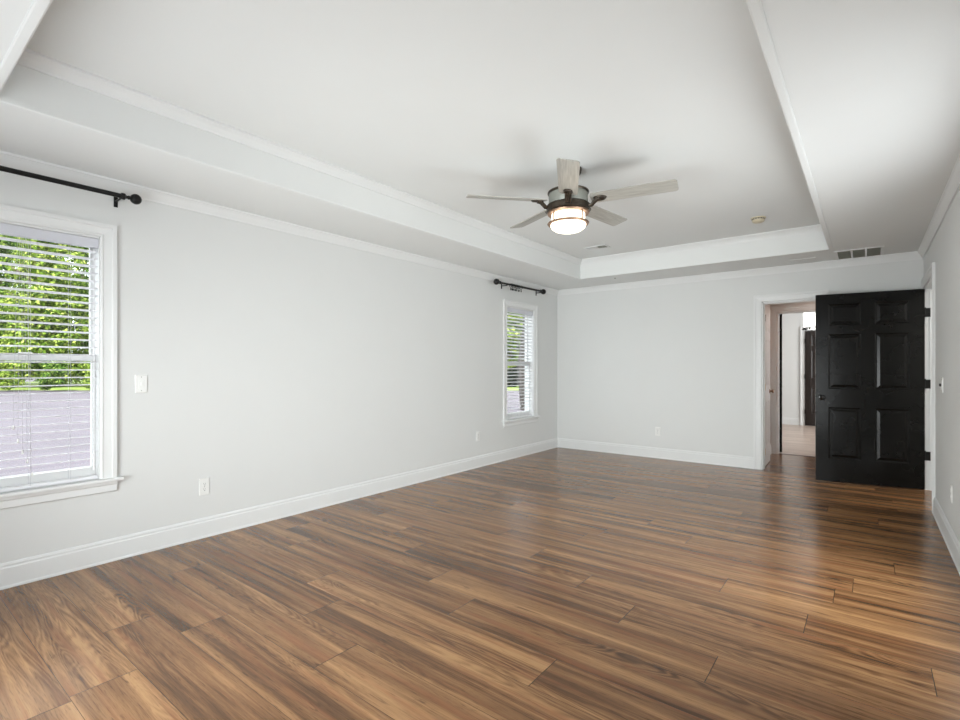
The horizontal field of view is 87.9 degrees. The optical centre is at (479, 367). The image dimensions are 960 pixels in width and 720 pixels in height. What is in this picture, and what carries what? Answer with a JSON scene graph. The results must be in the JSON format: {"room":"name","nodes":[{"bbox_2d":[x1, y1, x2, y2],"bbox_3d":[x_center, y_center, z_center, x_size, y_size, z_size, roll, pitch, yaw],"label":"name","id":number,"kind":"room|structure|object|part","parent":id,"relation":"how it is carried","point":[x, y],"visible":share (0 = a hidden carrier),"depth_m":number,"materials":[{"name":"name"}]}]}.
{"room":"empty bedroom","nodes":[
{"label":"empty bedroom","id":0,"kind":"room"},
{"bbox_2d":[0,171,556,563],"bbox_3d":[-1.068,-0.161,4.974,0.150,2.800,7.470,0,0,38],"label":"wall","id":1,"kind":"structure","parent":0,"point":[277,365],"depth_m":4.04,"materials":[{"name":"paint"}]},
{"bbox_2d":[0,204,123,509],"bbox_3d":[-2.653,-0.059,2.909,0.192,1.703,0.916,0,0,38],"label":"window","id":2,"kind":"structure","parent":1,"relation":"in","point":[106,256],"depth_m":3.14,"materials":[{"name":"white wood"}]},
{"bbox_3d":[-2.697,-0.427,2.944,0.030,0.773,0.669,0,0,38],"label":"sash","id":3,"kind":"part","parent":2,"relation":"part of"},
{"bbox_3d":[-2.671,0.306,2.923,0.030,0.771,0.669,0,0,38],"label":"sash","id":4,"kind":"part","parent":2,"relation":"part of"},
{"bbox_2d":[0,223,98,491],"bbox_3d":[-2.629,-0.058,2.891,0.068,1.511,0.668,0,0,38],"label":"window blind","id":5,"kind":"object","parent":2,"relation":"attached to","point":[8,229],"visible":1,"depth_m":2.94,"materials":[{"name":"white plastic"}]},
{"bbox_3d":[-2.625,-0.073,2.856,0.003,1.385,0.081,0,0,41],"label":"pull cord","id":6,"kind":"part","parent":5,"relation":"part of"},
{"bbox_3d":[-2.628,-0.046,2.903,0.054,1.460,0.001,0,0,38],"label":"ladder cord","id":7,"kind":"part","parent":5,"relation":"part of","materials":[{"name":"white fabric"}]},
{"bbox_3d":[-2.635,0.689,2.895,0.052,0.018,0.662,0,0,38],"label":"rail","id":8,"kind":"part","parent":5,"relation":"part of","materials":[{"name":"white plastic"}]},
{"bbox_2d":[0,165,141,207],"bbox_3d":[-2.603,-1.078,2.784,0.124,0.088,1.215,0,0,38],"label":"curtain rod","id":9,"kind":"object","parent":1,"relation":"attached to","point":[136,199],"visible":1,"depth_m":2.97,"materials":[{"name":"black metal"}]},
{"bbox_2d":[135,375,146,392],"bbox_3d":[-2.257,0.108,3.318,0.013,0.120,0.072,0,0,38],"label":"light switch","id":10,"kind":"object","parent":1,"relation":"attached to","point":[140,380],"visible":1,"depth_m":3.31,"materials":[{"name":"white plastic"}]},
{"bbox_3d":[-2.257,0.108,3.318,0.004,0.066,0.033,0,0,38],"label":"rocker frame","id":11,"kind":"part","parent":10,"relation":"part of","materials":[{"name":"white plastic"}]},
{"bbox_2d":[199,478,208,495],"bbox_3d":[-2.013,0.869,3.635,0.009,0.120,0.072,0,0,38],"label":"wall outlet","id":12,"kind":"object","parent":1,"relation":"attached to","point":[203,483],"visible":1,"depth_m":3.63,"materials":[{"name":"white plastic"}]},
{"bbox_2d":[0,438,557,589],"bbox_3d":[-0.995,1.167,4.930,0.020,0.143,7.190,0,0,38],"label":"baseboard","id":13,"kind":"structure","parent":1,"relation":"attached to","point":[14,573],"depth_m":3.69,"materials":[{"name":"white wood"}]},
{"bbox_2d":[476,431,479,440],"bbox_3d":[-0.024,0.854,6.183,0.009,0.120,0.072,0,0,38],"label":"wall outlet","id":14,"kind":"object","parent":1,"relation":"attached to","point":[478,432],"visible":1,"depth_m":6.18,"materials":[{"name":"white plastic"}]},
{"bbox_2d":[0,150,959,295],"bbox_3d":[0.683,-1.162,3.621,4.277,0.078,7.190,0,0,38],"label":"trim","id":15,"kind":"structure","parent":1,"relation":"attached to","point":[7,159],"depth_m":4.24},
{"bbox_2d":[493,279,545,295],"bbox_3d":[0.547,-1.094,6.816,0.130,0.104,1.240,0,0,38],"label":"curtain rod","id":16,"kind":"object","parent":1,"relation":"attached to","point":[496,281],"visible":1,"depth_m":6.72,"materials":[{"name":"black metal"}]},
{"bbox_2d":[502,299,539,426],"bbox_3d":[0.524,-0.059,6.981,0.192,1.703,0.913,0,0,38],"label":"window","id":17,"kind":"structure","parent":1,"relation":"in","point":[506,303],"depth_m":7.21,"materials":[{"name":"white wood"}]},
{"bbox_3d":[0.480,-0.427,7.016,0.030,0.773,0.666,0,0,38],"label":"sash","id":18,"kind":"part","parent":17,"relation":"part of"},
{"bbox_3d":[0.506,0.306,6.995,0.030,0.771,0.666,0,0,38],"label":"sash","id":19,"kind":"part","parent":17,"relation":"part of","materials":[{"name":"white wood"}]},
{"bbox_2d":[507,307,532,418],"bbox_3d":[0.547,-0.058,6.963,0.068,1.511,0.665,0,0,38],"label":"window blind","id":20,"kind":"object","parent":17,"relation":"attached to","point":[518,311],"visible":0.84,"depth_m":6.99,"materials":[{"name":"white plastic"}]},
{"bbox_3d":[0.548,-0.046,6.975,0.054,1.460,0.001,0,0,38],"label":"ladder cord","id":21,"kind":"part","parent":20,"relation":"part of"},
{"bbox_3d":[0.551,-0.073,6.926,0.003,1.385,0.081,0,0,41],"label":"pull cord","id":22,"kind":"part","parent":20,"relation":"part of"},
{"bbox_3d":[0.542,0.689,6.967,0.052,0.018,0.659,0,0,38],"label":"rail","id":23,"kind":"part","parent":20,"relation":"part of","materials":[{"name":"white plastic"}]},
{"bbox_3d":[0.507,-0.055,6.994,0.150,1.542,0.677,0,0,38],"label":"frame","id":24,"kind":"part","parent":17,"relation":"part of","materials":[{"name":"white wood"}]},
{"bbox_2d":[0,424,959,719],"bbox_3d":[2.816,1.279,5.622,5.477,0.080,13.270,0,0,38],"label":"floor","id":25,"kind":"structure","parent":0,"point":[558,583],"depth_m":2.55,"materials":[{"name":"brown wood"}]},
{"bbox_2d":[0,0,959,289],"bbox_3d":[0.683,-1.381,3.621,4.277,0.360,7.190,0,0,38],"label":"ceiling","id":26,"kind":"structure","parent":0,"point":[440,102],"depth_m":2.66,"materials":[{"name":"paint"}]},
{"bbox_2d":[0,0,832,279],"bbox_3d":[0.684,-1.208,3.626,2.826,0.027,5.788,0,0,38],"label":"trim","id":27,"kind":"structure","parent":26,"relation":"attached to","point":[38,8],"depth_m":2.57,"materials":[{"name":"paint"}]},
{"bbox_2d":[17,48,822,264],"bbox_3d":[0.684,-1.420,3.626,2.758,0.062,5.720,0,0,38],"label":"trim","id":28,"kind":"structure","parent":26,"relation":"attached to","point":[33,60],"depth_m":3.33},
{"bbox_2d":[466,158,678,233],"bbox_3d":[0.681,-1.218,3.645,1.440,0.465,1.434,0,0,38],"label":"ceiling fan","id":29,"kind":"object","parent":26,"relation":"hanging from","point":[568,207],"visible":1,"depth_m":3.51,"materials":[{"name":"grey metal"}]},
{"bbox_3d":[0.194,-1.211,3.562,0.583,0.006,0.140,0,12,-9],"label":"fan blade","id":30,"kind":"part","parent":29,"relation":"part of","materials":[{"name":"beige wood"}]},
{"bbox_3d":[0.441,-1.211,4.044,0.140,0.006,0.583,-13,6,-26],"label":"fan blade","id":31,"kind":"part","parent":29,"relation":"part of","materials":[{"name":"beige wood"}]},
{"bbox_3d":[0.564,-1.211,3.185,0.140,0.006,0.583,12,2,10],"label":"fan blade","id":32,"kind":"part","parent":29,"relation":"part of","materials":[{"name":"beige wood"}]},
{"bbox_3d":[0.644,-1.053,3.635,0.256,0.134,0.256,0,0,38],"label":"lamp shade","id":33,"kind":"part","parent":29,"relation":"part of","materials":[{"name":"white glass"}]},
{"bbox_3d":[0.969,-1.211,3.955,0.583,0.006,0.140,0,-12,-45],"label":"fan blade","id":34,"kind":"part","parent":29,"relation":"part of","materials":[{"name":"beige wood"}]},
{"bbox_3d":[1.051,-1.211,3.428,0.583,0.006,0.140,0,-12,27],"label":"fan blade","id":35,"kind":"part","parent":29,"relation":"part of","materials":[{"name":"beige wood"}]},
{"bbox_2d":[584,244,609,250],"bbox_3d":[1.410,-1.447,6.002,0.280,0.008,0.160,0,0,38],"label":"ceiling vent","id":36,"kind":"object","parent":26,"relation":"in","point":[604,245],"visible":1,"depth_m":5.99,"materials":[{"name":"metal"}]},
{"bbox_2d":[751,216,765,223],"bbox_3d":[2.696,-1.428,4.822,0.132,0.046,0.132,0,0,38],"label":"smoke detector","id":37,"kind":"object","parent":26,"relation":"attached to","point":[757,219],"visible":1,"depth_m":4.79,"materials":[{"name":"beige plastic"}]},
{"bbox_2d":[790,257,815,260],"bbox_3d":[3.561,-1.197,5.491,0.240,0.008,0.050,0,0,38],"label":"ceiling vent","id":38,"kind":"object","parent":26,"relation":"in","point":[811,257],"visible":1,"depth_m":5.50,"materials":[{"name":"paint"}]},
{"bbox_2d":[834,246,884,259],"bbox_3d":[3.970,-1.197,5.214,0.410,0.008,0.495,0,0,38],"label":"ceiling vent","id":39,"kind":"object","parent":26,"relation":"in","point":[878,250],"visible":1,"depth_m":5.20,"materials":[{"name":"white metal"}]},
{"bbox_2d":[557,259,922,456],"bbox_3d":[2.982,-0.161,6.470,4.397,2.800,0.130,0,0,38],"label":"wall","id":40,"kind":"structure","parent":0,"point":[678,359],"depth_m":6.68,"materials":[{"name":"paint"}]},
{"bbox_2d":[558,438,753,468],"bbox_3d":[2.888,1.167,6.447,4.277,0.143,0.020,0,0,38],"label":"baseboard","id":41,"kind":"structure","parent":40,"relation":"attached to","point":[643,451],"depth_m":6.77,"materials":[{"name":"white wood"}]},
{"bbox_2d":[655,427,660,435],"bbox_3d":[2.433,0.874,6.809,0.072,0.120,0.009,0,0,38],"label":"wall outlet","id":42,"kind":"object","parent":40,"relation":"attached to","point":[657,429],"visible":1,"depth_m":6.80,"materials":[{"name":"white plastic"}]},
{"bbox_2d":[765,305,773,465],"bbox_3d":[3.663,0.224,6.377,0.139,2.010,0.568,0,0,36],"label":"door","id":43,"kind":"structure","parent":40,"relation":"in","point":[767,309],"depth_m":6.38,"materials":[{"name":"white paint"}]},
{"bbox_2d":[754,290,828,469],"bbox_3d":[3.692,0.179,5.915,0.755,2.120,0.172,0,0,38],"label":"door frame","id":44,"kind":"structure","parent":40,"relation":"attached to","point":[760,301],"depth_m":6.05,"materials":[{"name":"white wood"}]},
{"bbox_2d":[770,301,814,306],"bbox_3d":[4.284,-0.161,7.198,5.100,2.800,0.120,0,0,38],"label":"wall","id":45,"kind":"structure","parent":0,"point":[810,302],"depth_m":7.02,"materials":[{"name":"paint"}]},
{"bbox_2d":[779,314,781,451],"bbox_3d":[4.523,0.218,7.580,0.139,2.018,0.780,0,0,24],"label":"door","id":46,"kind":"structure","parent":45,"relation":"in","point":[780,315],"depth_m":7.22,"materials":[{"name":"black paint"}]},
{"bbox_2d":[770,304,814,453],"bbox_3d":[4.625,0.179,6.932,1.005,2.120,0.162,0,0,38],"label":"door frame","id":47,"kind":"structure","parent":45,"relation":"attached to","point":[775,311],"depth_m":7.15,"materials":[{"name":"white wood"}]},
{"bbox_2d":[782,312,814,425],"bbox_3d":[5.646,-0.161,8.944,5.300,2.800,4.550,0,0,38],"label":"wall","id":48,"kind":"structure","parent":0,"point":[791,323],"depth_m":10.82,"materials":[{"name":"paint"}]},
{"bbox_2d":[782,418,799,424],"bbox_3d":[5.932,1.167,11.469,2.445,0.143,0.018,0,0,38],"label":"baseboard","id":49,"kind":"structure","parent":48,"relation":"attached to","point":[790,421],"depth_m":10.81,"materials":[{"name":"white wood"}]},
{"bbox_2d":[800,326,814,425],"bbox_3d":[7.286,0.179,10.412,0.990,2.120,0.043,0,0,38],"label":"door frame","id":50,"kind":"structure","parent":48,"relation":"attached to","point":[802,332],"depth_m":10.68,"materials":[{"name":"white wood"}]},
{"bbox_2d":[804,331,814,425],"bbox_3d":[7.255,0.226,10.379,0.819,2.014,0.086,0,0,38],"label":"door","id":51,"kind":"structure","parent":48,"relation":"in","point":[809,376],"depth_m":10.58,"materials":[{"name":"brown paint"}]},
{"bbox_2d":[923,188,959,542],"bbox_3d":[2.370,-0.161,2.209,0.120,2.800,7.340,0,0,38],"label":"wall","id":52,"kind":"structure","parent":0,"point":[944,250],"depth_m":3.58,"materials":[{"name":"paint"}]},
{"bbox_2d":[815,289,930,489],"bbox_3d":[4.115,0.217,5.248,0.963,2.027,0.165,0,0,29],"label":"door","id":53,"kind":"structure","parent":52,"relation":"in","point":[871,383],"depth_m":5.22,"materials":[{"name":"black paint"}]},
{"bbox_3d":[3.744,0.324,5.450,0.064,0.064,0.165,0,0,29],"label":"knob","id":54,"kind":"part","parent":53,"relation":"part of","materials":[{"name":"black metal"}]},
{"bbox_2d":[921,262,934,511],"bbox_3d":[4.266,0.172,4.640,0.162,2.135,1.135,0,0,38],"label":"door frame","id":55,"kind":"structure","parent":52,"relation":"attached to","point":[928,281],"depth_m":5.01,"materials":[{"name":"white wood"}]},
{"bbox_2d":[939,377,942,392],"bbox_3d":[3.553,0.134,3.836,0.017,0.120,0.115,0,0,38],"label":"light switch","id":56,"kind":"object","parent":52,"relation":"attached to","point":[941,381],"visible":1,"depth_m":3.81,"materials":[{"name":"white plastic"}]},
{"bbox_2d":[932,497,959,574],"bbox_3d":[2.361,1.167,2.312,0.020,0.143,7.190,0,0,38],"label":"baseboard","id":57,"kind":"structure","parent":52,"relation":"attached to","point":[953,545],"depth_m":3.46,"materials":[{"name":"white wood"}]},
{"bbox_2d":[950,484,952,502],"bbox_3d":[3.218,0.859,3.400,0.009,0.120,0.072,0,0,38],"label":"wall outlet","id":58,"kind":"object","parent":52,"relation":"attached to","point":[951,486],"visible":1,"depth_m":3.38,"materials":[{"name":"white plastic"}]},
{"bbox_3d":[5.652,-1.436,8.952,5.100,0.150,4.330,0,0,38],"label":"ceiling","id":59,"kind":"structure","parent":0,"visible":0},
{"bbox_2d":[802,312,814,330],"bbox_3d":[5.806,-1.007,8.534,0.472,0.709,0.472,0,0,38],"label":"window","id":60,"kind":"structure","parent":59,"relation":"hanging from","point":[809,325],"depth_m":8.55,"materials":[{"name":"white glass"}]},
{"label":"outside","id":61,"kind":"structure","parent":0,"visible":0},
{"bbox_2d":[0,378,524,477],"bbox_3d":[-21.670,1.589,48.614,86.023,0.300,130.000,0,0,38],"label":"driveway","id":62,"kind":"structure","parent":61,"point":[15,446],"depth_m":11.39,"materials":[{"name":"concrete"}]},
{"bbox_2d":[0,363,29,389],"bbox_3d":[-28.396,0.360,30.091,1.840,2.016,1.590,0,0,-1],"label":"shrub","id":63,"kind":"object","parent":62,"relation":"on","point":[3,374],"visible":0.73,"depth_m":29.84,"materials":[{"name":"green plant"}]},
{"bbox_2d":[37,361,73,390],"bbox_3d":[-25.751,0.353,30.102,1.870,2.082,1.709,0,0,38],"label":"shrub","id":64,"kind":"object","parent":62,"relation":"on","point":[46,381],"visible":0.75,"depth_m":29.87,"materials":[{"name":"green plant"}]},
{"bbox_2d":[80,361,89,389],"bbox_3d":[-22.962,0.451,30.123,1.799,1.968,1.826,0,0,38],"label":"shrub","id":65,"kind":"object","parent":62,"relation":"on","point":[86,365],"visible":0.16,"depth_m":29.55,"materials":[{"name":"green plant"}]},
{"bbox_2d":[0,380,518,389],"bbox_3d":[-16.503,1.449,53.225,71.668,0.080,69.333,0,0,38],"label":"lawn","id":66,"kind":"structure","parent":62,"relation":"on","point":[79,387],"depth_m":35.31,"materials":[{"name":"green plant"}]},
{"bbox_2d":[0,268,11,350],"bbox_3d":[-37.672,-5.472,35.917,6.390,13.911,6.930,0,0,-5],"label":"tree","id":67,"kind":"object","parent":66,"relation":"on","point":[2,324],"visible":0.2,"depth_m":37.24,"materials":[{"name":"green plant"}]},
{"bbox_2d":[0,234,35,381],"bbox_3d":[-41.480,-6.209,42.962,7.484,15.373,7.174,0,0,24],"label":"tree","id":68,"kind":"object","parent":66,"relation":"on","point":[2,242],"visible":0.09,"depth_m":42.28,"materials":[{"name":"green plant"}]},
{"bbox_2d":[0,237,88,386],"bbox_3d":[-31.328,-5.232,35.965,6.503,13.379,6.295,0,0,-39],"label":"tree","id":69,"kind":"object","parent":66,"relation":"on","point":[9,333],"visible":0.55,"depth_m":34.87,"materials":[{"name":"green plant"}]},
{"bbox_2d":[62,247,88,382],"bbox_3d":[-33.950,-6.144,42.966,6.726,15.310,7.880,0,0,13],"label":"tree","id":70,"kind":"object","parent":66,"relation":"on","point":[86,343],"visible":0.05,"depth_m":41.71,"materials":[{"name":"green plant"}]},
{"bbox_2d":[507,366,518,386],"bbox_3d":[2.563,0.697,36.062,1.888,1.871,1.723,0,0,38],"label":"shrub","id":71,"kind":"object","parent":66,"relation":"on","point":[509,370],"visible":0.36,"depth_m":35.52,"materials":[{"name":"green plant"}]},
{"bbox_2d":[507,312,522,370],"bbox_3d":[2.385,-3.237,42.188,5.792,9.413,5.854,0,0,-14],"label":"tree","id":72,"kind":"object","parent":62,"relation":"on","point":[514,343],"visible":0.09,"depth_m":40.54,"materials":[{"name":"green plant"}]},
{"bbox_2d":[518,315,524,409],"bbox_3d":[1.645,-3.815,16.813,3.818,10.535,3.854,0,0,38],"label":"tree","id":73,"kind":"object","parent":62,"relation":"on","point":[521,394],"visible":0.02,"depth_m":16.84,"materials":[{"name":"green plant"}]}
]}

